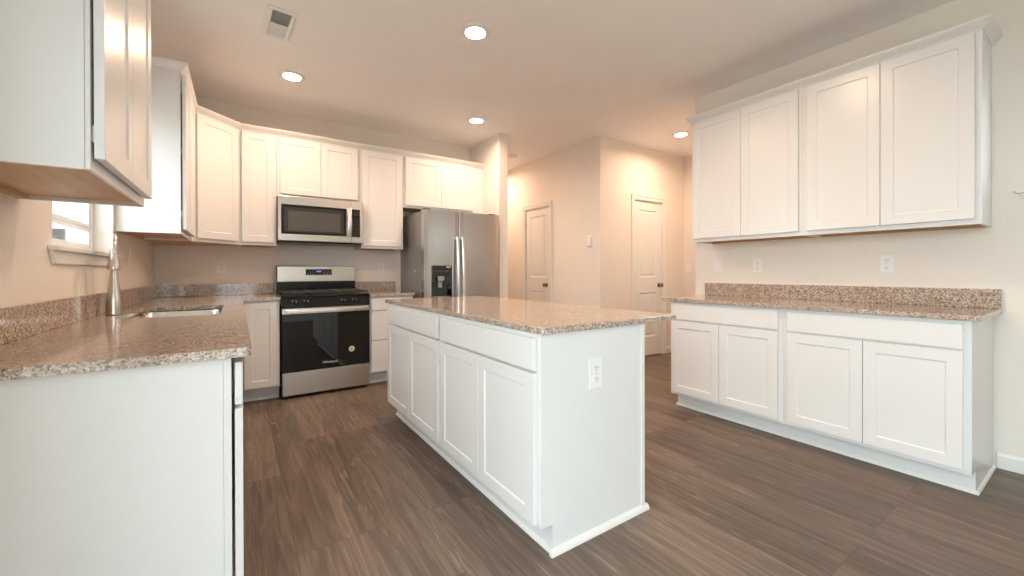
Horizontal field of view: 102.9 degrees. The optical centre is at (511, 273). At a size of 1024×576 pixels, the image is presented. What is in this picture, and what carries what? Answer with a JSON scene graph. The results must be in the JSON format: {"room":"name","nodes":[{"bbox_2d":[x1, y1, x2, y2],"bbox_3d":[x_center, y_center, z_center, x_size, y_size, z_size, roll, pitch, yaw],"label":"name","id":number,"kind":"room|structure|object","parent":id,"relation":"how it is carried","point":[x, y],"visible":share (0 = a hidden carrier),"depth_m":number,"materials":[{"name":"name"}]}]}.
{"room":"kitchen","nodes":[
{"label":"kitchen","id":0,"kind":"room"},
{"bbox_2d":[0,192,154,306],"bbox_3d":[-1.270,-0.250,0.688,0.120,2.742,7.158,0,0,-34],"label":"wall","id":1,"kind":"structure","parent":0,"point":[28,274],"depth_m":1.56,"materials":[{"name":"beige paint"}]},
{"bbox_2d":[0,0,151,206],"bbox_3d":[-1.329,-0.783,1.187,0.338,1.067,0.684,0,0,-34],"label":"upper cabinet","id":2,"kind":"object","parent":1,"relation":"attached to","point":[75,75],"visible":1,"depth_m":0.99,"materials":[{"name":"white paint"}]},
{"bbox_2d":[0,285,156,344],"bbox_3d":[-2.202,0.159,2.205,0.020,0.110,3.316,0,0,-34],"label":"backsplash","id":3,"kind":"structure","parent":1,"relation":"attached to","point":[17,322],"depth_m":1.57,"materials":[{"name":"stone"}]},
{"bbox_2d":[47,203,122,265],"bbox_3d":[-2.119,-0.524,1.982,0.153,0.972,1.055,0,0,-34],"label":"window","id":4,"kind":"structure","parent":1,"relation":"in","point":[60,251],"depth_m":1.99,"materials":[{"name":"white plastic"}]},
{"bbox_2d":[128,248,130,264],"bbox_3d":[-2.574,-0.113,2.746,0.008,0.115,0.070,0,0,-34],"label":"light switch","id":5,"kind":"object","parent":1,"relation":"attached to","point":[129,249],"visible":1,"depth_m":2.73,"materials":[{"name":"white plastic"}]},
{"bbox_2d":[115,66,195,240],"bbox_3d":[-2.445,-0.786,2.843,0.332,1.067,0.753,0,0,-34],"label":"upper cabinet","id":6,"kind":"object","parent":1,"relation":"attached to","point":[170,214],"visible":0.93,"depth_m":2.58,"materials":[{"name":"white paint"}]},
{"bbox_2d":[151,55,484,168],"bbox_3d":[-1.673,-1.316,3.961,0.936,0.051,3.331,0,0,35],"label":"crown molding","id":7,"kind":"structure","parent":6,"relation":"attached to","point":[182,67],"depth_m":3.83,"materials":[{"name":"white paint"}]},
{"bbox_2d":[145,112,238,245],"bbox_3d":[-2.715,-0.787,3.499,0.618,1.067,0.635,0,0,-34],"label":"upper cabinet","id":8,"kind":"object","parent":1,"relation":"attached to","point":[216,143],"visible":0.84,"depth_m":3.42,"materials":[{"name":"white paint"}]},
{"bbox_2d":[155,96,470,303],"bbox_3d":[-1.877,-0.261,4.519,3.145,2.742,0.120,0,0,-34],"label":"wall","id":9,"kind":"structure","parent":0,"point":[174,264],"depth_m":4.13,"materials":[{"name":"beige paint"}]},
{"bbox_2d":[157,283,273,296],"bbox_3d":[-2.763,0.155,3.838,0.909,0.110,0.020,0,0,-34],"label":"backsplash","id":10,"kind":"structure","parent":9,"relation":"attached to","point":[172,290],"depth_m":3.81,"materials":[{"name":"stone"}]},
{"bbox_2d":[217,261,225,273],"bbox_3d":[-2.747,-0.052,3.857,0.070,0.115,0.008,0,0,-34],"label":"wall outlet","id":11,"kind":"object","parent":9,"relation":"attached to","point":[221,265],"visible":1,"depth_m":3.85,"materials":[{"name":"white plastic"}]},
{"bbox_2d":[239,130,276,247],"bbox_3d":[-2.416,-0.789,3.873,0.291,1.067,0.345,0,0,-34],"label":"upper cabinet","id":12,"kind":"object","parent":9,"relation":"attached to","point":[257,151],"visible":0.99,"depth_m":3.73,"materials":[{"name":"white paint"}]},
{"bbox_2d":[276,136,360,201],"bbox_3d":[-1.979,-1.024,4.167,0.761,0.601,0.345,0,0,-34],"label":"upper cabinet","id":13,"kind":"object","parent":9,"relation":"attached to","point":[304,168],"visible":0.85,"depth_m":4.00,"materials":[{"name":"white paint"}]},
{"bbox_2d":[276,195,362,246],"bbox_3d":[-1.940,-0.505,4.111,0.756,0.434,0.480,0,0,-34],"label":"microwave","id":14,"kind":"object","parent":13,"relation":"attached to","point":[300,220],"visible":0.98,"depth_m":3.95,"materials":[{"name":"silver metal"}]},
{"bbox_2d":[355,281,394,290],"bbox_3d":[-1.555,0.150,4.650,0.453,0.110,0.020,0,0,-34],"label":"backsplash","id":15,"kind":"structure","parent":9,"relation":"attached to","point":[372,285],"depth_m":4.64,"materials":[{"name":"stone"}]},
{"bbox_2d":[354,149,402,250],"bbox_3d":[-1.475,-0.793,4.505,0.449,1.067,0.345,0,0,-34],"label":"upper cabinet","id":16,"kind":"object","parent":9,"relation":"attached to","point":[381,173],"visible":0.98,"depth_m":4.37,"materials":[{"name":"white paint"}]},
{"bbox_2d":[378,263,383,272],"bbox_3d":[-1.508,-0.054,4.689,0.070,0.115,0.008,0,0,-34],"label":"wall outlet","id":17,"kind":"object","parent":9,"relation":"attached to","point":[380,265],"visible":1,"depth_m":4.69,"materials":[{"name":"white plastic"}]},
{"bbox_2d":[403,156,482,213],"bbox_3d":[-0.866,-1.029,4.914,1.017,0.601,0.345,0,0,-34],"label":"upper cabinet","id":18,"kind":"object","parent":9,"relation":"attached to","point":[434,185],"visible":0.88,"depth_m":4.75,"materials":[{"name":"white paint"}]},
{"bbox_2d":[471,133,507,297],"bbox_3d":[-0.813,-0.268,5.859,0.115,2.742,2.564,0,0,-34],"label":"wall","id":19,"kind":"structure","parent":0,"point":[492,152],"depth_m":4.82,"materials":[{"name":"beige paint"}]},
{"bbox_2d":[151,0,955,170],"bbox_3d":[0.734,-1.684,3.080,6.125,0.100,9.140,0,0,-34],"label":"ceiling","id":20,"kind":"structure","parent":0,"point":[550,76],"depth_m":3.06,"materials":[{"name":"paint"}]},
{"bbox_2d":[261,4,298,41],"bbox_3d":[-1.521,-1.622,2.662,0.170,0.009,0.380,0,0,-37],"label":"ceiling vent","id":21,"kind":"object","parent":20,"relation":"in","point":[276,21],"visible":1,"depth_m":2.65,"materials":[{"name":"white plastic"}]},
{"bbox_2d":[278,70,304,81],"bbox_3d":[-1.815,-1.624,3.365,0.194,0.008,0.194,0,0,-34],"label":"recessed light","id":22,"kind":"object","parent":20,"relation":"in","point":[290,75],"visible":1,"depth_m":3.35,"materials":[{"name":"white plastic"}]},
{"bbox_2d":[461,23,489,39],"bbox_3d":[-0.248,-1.626,2.752,0.194,0.008,0.194,0,0,-34],"label":"recessed light","id":23,"kind":"object","parent":20,"relation":"in","point":[473,31],"visible":1,"depth_m":2.74,"materials":[{"name":"white plastic"}]},
{"bbox_2d":[467,117,485,123],"bbox_3d":[-0.380,-1.631,4.356,0.194,0.008,0.194,0,0,-34],"label":"recessed light","id":24,"kind":"object","parent":20,"relation":"in","point":[476,120],"visible":1,"depth_m":4.35,"materials":[{"name":"white plastic"}]},
{"bbox_2d":[508,154,517,158],"bbox_3d":[0.012,-1.619,5.680,0.132,0.042,0.132,0,0,-34],"label":"smoke detector","id":25,"kind":"object","parent":20,"relation":"attached to","point":[511,156],"visible":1,"depth_m":5.64,"materials":[{"name":"white plastic"}]},
{"bbox_2d":[672,131,689,136],"bbox_3d":[1.994,-1.638,4.816,0.194,0.008,0.194,0,0,-34],"label":"recessed light","id":26,"kind":"object","parent":20,"relation":"in","point":[682,133],"visible":1,"depth_m":4.81,"materials":[{"name":"white plastic"}]},
{"bbox_2d":[233,353,1023,575],"bbox_3d":[0.741,1.158,3.089,6.125,0.100,9.140,0,0,-34],"label":"floor","id":27,"kind":"structure","parent":0,"point":[335,483],"depth_m":1.92,"materials":[{"name":"brown wood"}]},
{"bbox_2d":[0,357,243,575],"bbox_3d":[-1.210,0.680,1.272,0.618,0.875,0.609,0,0,-34],"label":"base cabinet","id":28,"kind":"object","parent":27,"relation":"on","point":[128,471],"visible":0.74,"depth_m":1.05,"materials":[{"name":"white paint"}]},
{"bbox_2d":[0,294,280,380],"bbox_3d":[-1.836,0.226,2.464,0.916,0.026,3.337,0,0,-34],"label":"countertop","id":29,"kind":"structure","parent":28,"relation":"on","point":[102,342],"depth_m":1.29,"materials":[{"name":"stone"}]},
{"bbox_2d":[105,234,122,314],"bbox_3d":[-2.006,0.009,2.054,0.063,0.409,0.204,0,0,-44],"label":"kitchen faucet","id":30,"kind":"object","parent":29,"relation":"on","point":[113,305],"visible":1,"depth_m":2.06,"materials":[{"name":"silver metal"}]},
{"bbox_2d":[127,309,221,318],"bbox_3d":[-1.896,0.338,2.317,0.448,0.194,0.796,0,0,-34],"label":"sink","id":31,"kind":"object","parent":29,"relation":"in","point":[202,311],"visible":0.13,"depth_m":2.61,"materials":[{"name":"silver metal"}]},
{"bbox_2d":[234,370,234,490],"bbox_3d":[-1.509,0.680,1.716,0.618,0.875,0.459,0,0,-34],"label":"base cabinet","id":32,"kind":"object","parent":27,"relation":"on","point":[234,370],"visible":0.06,"depth_m":1.93,"materials":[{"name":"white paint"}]},
{"bbox_2d":[243,300,279,401],"bbox_3d":[-2.321,0.675,3.759,0.271,0.875,0.637,0,0,-34],"label":"base cabinet","id":33,"kind":"object","parent":27,"relation":"on","point":[261,370],"visible":0.83,"depth_m":3.51,"materials":[{"name":"white paint"}]},
{"bbox_2d":[276,266,369,397],"bbox_3d":[-1.865,0.519,4.017,0.751,1.183,0.692,0,0,-34],"label":"gas range","id":34,"kind":"object","parent":27,"relation":"on","point":[325,328],"visible":1,"depth_m":3.80,"materials":[{"name":"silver metal"}]},
{"bbox_2d":[276,292,369,297],"bbox_3d":[-1.860,0.206,4.007,0.751,0.018,0.574,0,0,-34],"label":"cooktop","id":35,"kind":"object","parent":34,"relation":"in","point":[293,294],"depth_m":3.79,"materials":[{"name":"black metal"}]},
{"bbox_2d":[368,295,412,382],"bbox_3d":[-1.384,0.671,4.388,0.440,0.875,0.637,0,0,-34],"label":"base cabinet","id":36,"kind":"object","parent":27,"relation":"on","point":[378,317],"visible":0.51,"depth_m":4.06,"materials":[{"name":"white paint"}]},
{"bbox_2d":[365,291,414,296],"bbox_3d":[-1.379,0.219,4.386,0.457,0.026,0.654,0,0,-34],"label":"countertop","id":37,"kind":"structure","parent":36,"relation":"on","point":[372,293],"depth_m":4.17,"materials":[{"name":"stone"}]},
{"bbox_2d":[387,304,451,462],"bbox_3d":[-0.442,0.673,2.916,0.612,0.875,0.987,0,0,-34],"label":"base cabinet","id":38,"kind":"object","parent":27,"relation":"on","point":[413,335],"visible":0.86,"depth_m":2.64,"materials":[{"name":"white paint"}]},
{"bbox_2d":[401,208,498,297],"bbox_3d":[-0.712,0.213,4.724,0.913,1.785,0.803,0,0,-34],"label":"refrigerator","id":39,"kind":"object","parent":27,"relation":"on","point":[444,253],"visible":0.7,"depth_m":4.41,"materials":[{"name":"grey metal"}]},
{"bbox_2d":[440,315,649,558],"bbox_3d":[0.113,0.674,2.127,0.654,0.875,0.941,0,0,-34],"label":"base cabinet","id":40,"kind":"object","parent":27,"relation":"on","point":[521,420],"visible":0.92,"depth_m":1.76,"materials":[{"name":"white paint"}]},
{"bbox_2d":[385,296,675,334],"bbox_3d":[-0.090,0.221,2.631,0.862,0.026,2.011,0,0,-34],"label":"countertop","id":41,"kind":"structure","parent":40,"relation":"on","point":[536,317],"depth_m":2.11,"materials":[{"name":"stone"}]},
{"bbox_2d":[589,357,602,389],"bbox_3d":[0.359,0.427,1.740,0.080,0.132,0.008,0,0,-34],"label":"wall outlet","id":42,"kind":"object","parent":40,"relation":"attached to","point":[595,364],"visible":1,"depth_m":1.74,"materials":[{"name":"white plastic"}]},
{"bbox_2d":[594,364,598,370],"bbox_3d":[0.360,0.403,1.738,0.033,0.028,0.002,0,0,-34],"label":"socket","id":43,"kind":"object","parent":42,"relation":"attached to","point":[596,366],"depth_m":1.74,"materials":[{"name":"white plastic"}]},
{"bbox_2d":[594,375,598,382],"bbox_3d":[0.360,0.451,1.738,0.033,0.028,0.002,0,0,-34],"label":"socket","id":44,"kind":"object","parent":42,"relation":"attached to","point":[596,377],"depth_m":1.74,"materials":[{"name":"white plastic"}]},
{"bbox_2d":[671,301,789,438],"bbox_3d":[1.781,0.667,3.187,0.622,0.875,0.849,0,0,-34],"label":"base cabinet","id":45,"kind":"object","parent":27,"relation":"on","point":[727,361],"visible":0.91,"depth_m":2.95,"materials":[{"name":"white paint"}]},
{"bbox_2d":[784,309,995,495],"bbox_3d":[2.253,0.668,2.485,0.622,0.875,0.839,0,0,-34],"label":"base cabinet","id":46,"kind":"object","parent":27,"relation":"on","point":[913,396],"visible":0.91,"depth_m":2.23,"materials":[{"name":"white paint"}]},
{"bbox_2d":[662,295,1001,320],"bbox_3d":[2.007,0.215,2.852,0.659,0.026,1.760,0,0,-34],"label":"countertop","id":47,"kind":"structure","parent":46,"relation":"on","point":[905,310],"depth_m":2.47,"materials":[{"name":"stone"}]},
{"bbox_2d":[607,138,683,353],"bbox_3d":[1.769,-0.273,5.428,1.559,2.742,0.120,0,0,-34],"label":"wall","id":48,"kind":"structure","parent":0,"point":[631,168],"depth_m":5.21,"materials":[{"name":"beige paint"}]},
{"bbox_2d":[631,194,665,355],"bbox_3d":[1.788,0.043,5.408,0.696,2.108,0.170,0,0,-34],"label":"door","id":49,"kind":"structure","parent":48,"relation":"in","point":[646,216],"depth_m":5.41,"materials":[{"name":"white wood"}]},
{"bbox_2d":[666,346,670,352],"bbox_3d":[2.132,1.055,4.767,1.702,0.088,1.384,0,0,-34],"label":"baseboard","id":50,"kind":"structure","parent":48,"relation":"attached to","point":[668,349],"depth_m":5.60,"materials":[{"name":"white wood"}]},
{"bbox_2d":[684,155,695,295],"bbox_3d":[2.000,-0.277,6.589,0.120,2.742,4.489,0,0,-34],"label":"wall","id":51,"kind":"structure","parent":0,"point":[689,247],"depth_m":5.75,"materials":[{"name":"beige paint"}]},
{"bbox_2d":[686,264,690,271],"bbox_3d":[2.486,-0.069,5.751,0.008,0.115,0.070,0,0,-34],"label":"light switch","id":52,"kind":"object","parent":51,"relation":"attached to","point":[688,266],"visible":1,"depth_m":5.75,"materials":[{"name":"white plastic"}]},
{"bbox_2d":[507,0,1023,466],"bbox_3d":[1.831,-0.268,3.820,0.130,2.742,8.900,0,0,-34],"label":"wall","id":53,"kind":"structure","parent":0,"point":[992,257],"depth_m":2.78,"materials":[{"name":"beige paint"}]},
{"bbox_2d":[522,200,551,302],"bbox_3d":[0.390,0.048,5.928,0.170,2.103,0.696,0,0,-34],"label":"door","id":54,"kind":"structure","parent":53,"relation":"in","point":[536,222],"depth_m":5.92,"materials":[{"name":"white wood"}]},
{"bbox_2d":[587,235,592,246],"bbox_3d":[0.952,-0.391,5.008,0.024,0.140,0.094,0,0,-34],"label":"thermostat","id":55,"kind":"object","parent":53,"relation":"attached to","point":[589,238],"visible":1,"depth_m":4.99,"materials":[{"name":"white plastic"}]},
{"bbox_2d":[715,259,722,271],"bbox_3d":[1.855,-0.064,3.662,0.008,0.115,0.070,0,0,-34],"label":"light switch","id":56,"kind":"object","parent":53,"relation":"attached to","point":[718,263],"visible":1,"depth_m":3.65,"materials":[{"name":"white plastic"}]},
{"bbox_2d":[692,88,818,243],"bbox_3d":[1.917,-0.798,3.279,0.324,1.067,0.836,0,0,-34],"label":"upper cabinet","id":57,"kind":"object","parent":53,"relation":"attached to","point":[747,161],"visible":0.94,"depth_m":3.13,"materials":[{"name":"white paint"}]},
{"bbox_2d":[685,13,1002,123],"bbox_3d":[2.139,-1.322,2.929,0.342,0.051,1.746,0,0,-34],"label":"crown molding","id":58,"kind":"structure","parent":57,"relation":"attached to","point":[988,23],"depth_m":2.52,"materials":[{"name":"white paint"}]},
{"bbox_2d":[753,259,761,272],"bbox_3d":[2.039,-0.061,3.387,0.008,0.115,0.070,0,0,-34],"label":"wall outlet","id":59,"kind":"object","parent":53,"relation":"attached to","point":[757,263],"visible":1,"depth_m":3.38,"materials":[{"name":"white plastic"}]},
{"bbox_2d":[705,283,1001,308],"bbox_3d":[2.272,0.145,3.030,0.020,0.110,1.758,0,0,-34],"label":"backsplash","id":60,"kind":"structure","parent":53,"relation":"attached to","point":[955,297],"depth_m":2.77,"materials":[{"name":"stone"}]},
{"bbox_2d":[880,255,893,272],"bbox_3d":[2.493,-0.061,2.712,0.008,0.115,0.070,0,0,-34],"label":"wall outlet","id":61,"kind":"object","parent":53,"relation":"attached to","point":[886,261],"visible":1,"depth_m":2.71,"materials":[{"name":"white plastic"}]},
{"bbox_2d":[883,265,889,269],"bbox_3d":[2.490,-0.037,2.711,0.002,0.028,0.033,0,0,-34],"label":"socket","id":62,"kind":"object","parent":61,"relation":"attached to","point":[885,267],"depth_m":2.71,"materials":[{"name":"white plastic"}]},
{"bbox_2d":[803,29,991,236],"bbox_3d":[2.382,-0.797,2.588,0.324,1.067,0.827,0,0,-34],"label":"upper cabinet","id":63,"kind":"object","parent":53,"relation":"attached to","point":[903,143],"visible":0.99,"depth_m":2.41,"materials":[{"name":"white paint"}]},
{"bbox_2d":[997,452,1023,474],"bbox_3d":[3.508,1.063,1.204,0.012,0.088,2.686,0,0,-34],"label":"baseboard","id":64,"kind":"structure","parent":53,"relation":"attached to","point":[1008,462],"depth_m":2.27,"materials":[{"name":"white wood"}]},
{"bbox_2d":[1016,189,1023,197],"bbox_3d":[3.229,-0.715,1.693,0.153,0.655,1.422,0,0,-34],"label":"window","id":65,"kind":"structure","parent":53,"relation":"in","point":[1021,191],"depth_m":2.23,"materials":[{"name":"white plastic"}]},
{"label":"outside","id":66,"kind":"structure","parent":0,"visible":0},
{"bbox_3d":[-1.390,1.592,2.080,80.000,0.250,85.000,0,0,-34],"label":"ground","id":67,"kind":"structure","parent":66,"visible":0},
{"bbox_2d":[52,201,82,243],"bbox_3d":[-15.330,-2.132,12.588,9.600,7.200,9.000,0,0,-34],"label":"neighboring house","id":68,"kind":"structure","parent":67,"relation":"on","point":[70,210],"depth_m":10.42,"materials":[{"name":"white"}]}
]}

